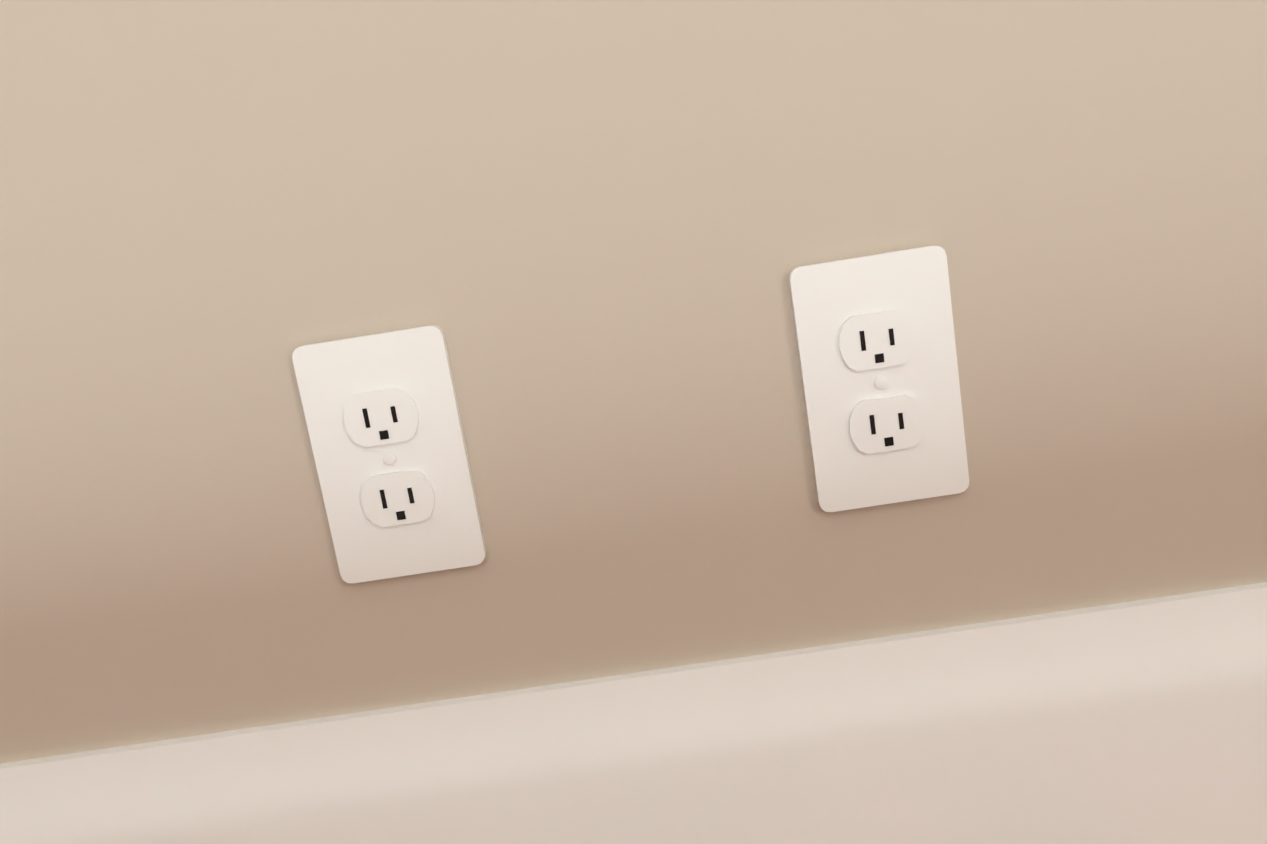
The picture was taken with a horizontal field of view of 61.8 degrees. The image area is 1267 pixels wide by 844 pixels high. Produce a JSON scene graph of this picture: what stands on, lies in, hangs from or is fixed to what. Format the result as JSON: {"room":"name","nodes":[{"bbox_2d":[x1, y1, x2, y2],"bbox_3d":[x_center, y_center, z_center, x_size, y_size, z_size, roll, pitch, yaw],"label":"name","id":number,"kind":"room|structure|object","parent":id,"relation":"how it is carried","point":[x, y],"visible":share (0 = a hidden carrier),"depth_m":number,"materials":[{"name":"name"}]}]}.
{"room":"room interior","nodes":[
{"label":"room interior","id":0,"kind":"room"},
{"bbox_2d":[0,0,1266,763],"bbox_3d":[-0.334,-0.846,0.390,3.970,2.400,0.120,-9,11,2],"label":"wall","id":1,"kind":"structure","parent":0,"point":[586,236],"depth_m":0.48,"materials":[{"name":"paint"}]},
{"bbox_2d":[292,325,485,583],"bbox_3d":[-0.113,0.017,0.494,0.070,0.115,0.007,-9,11,2],"label":"electrical outlet","id":2,"kind":"object","parent":1,"relation":"attached to","point":[385,427],"visible":1,"depth_m":0.49,"materials":[{"name":"white plastic"}]},
{"bbox_2d":[0,582,1266,843],"bbox_3d":[0.156,0.192,0.520,0.990,0.185,0.017,-9,11,2],"label":"baseboard","id":3,"kind":"structure","parent":1,"relation":"attached to","point":[1138,722],"depth_m":0.48,"materials":[{"name":"white paint"}]},
{"bbox_2d":[789,245,968,511],"bbox_3d":[0.113,-0.018,0.484,0.070,0.115,0.007,-9,11,2],"label":"electrical outlet","id":4,"kind":"object","parent":1,"relation":"attached to","point":[875,338],"visible":1,"depth_m":0.48,"materials":[{"name":"white plastic"}]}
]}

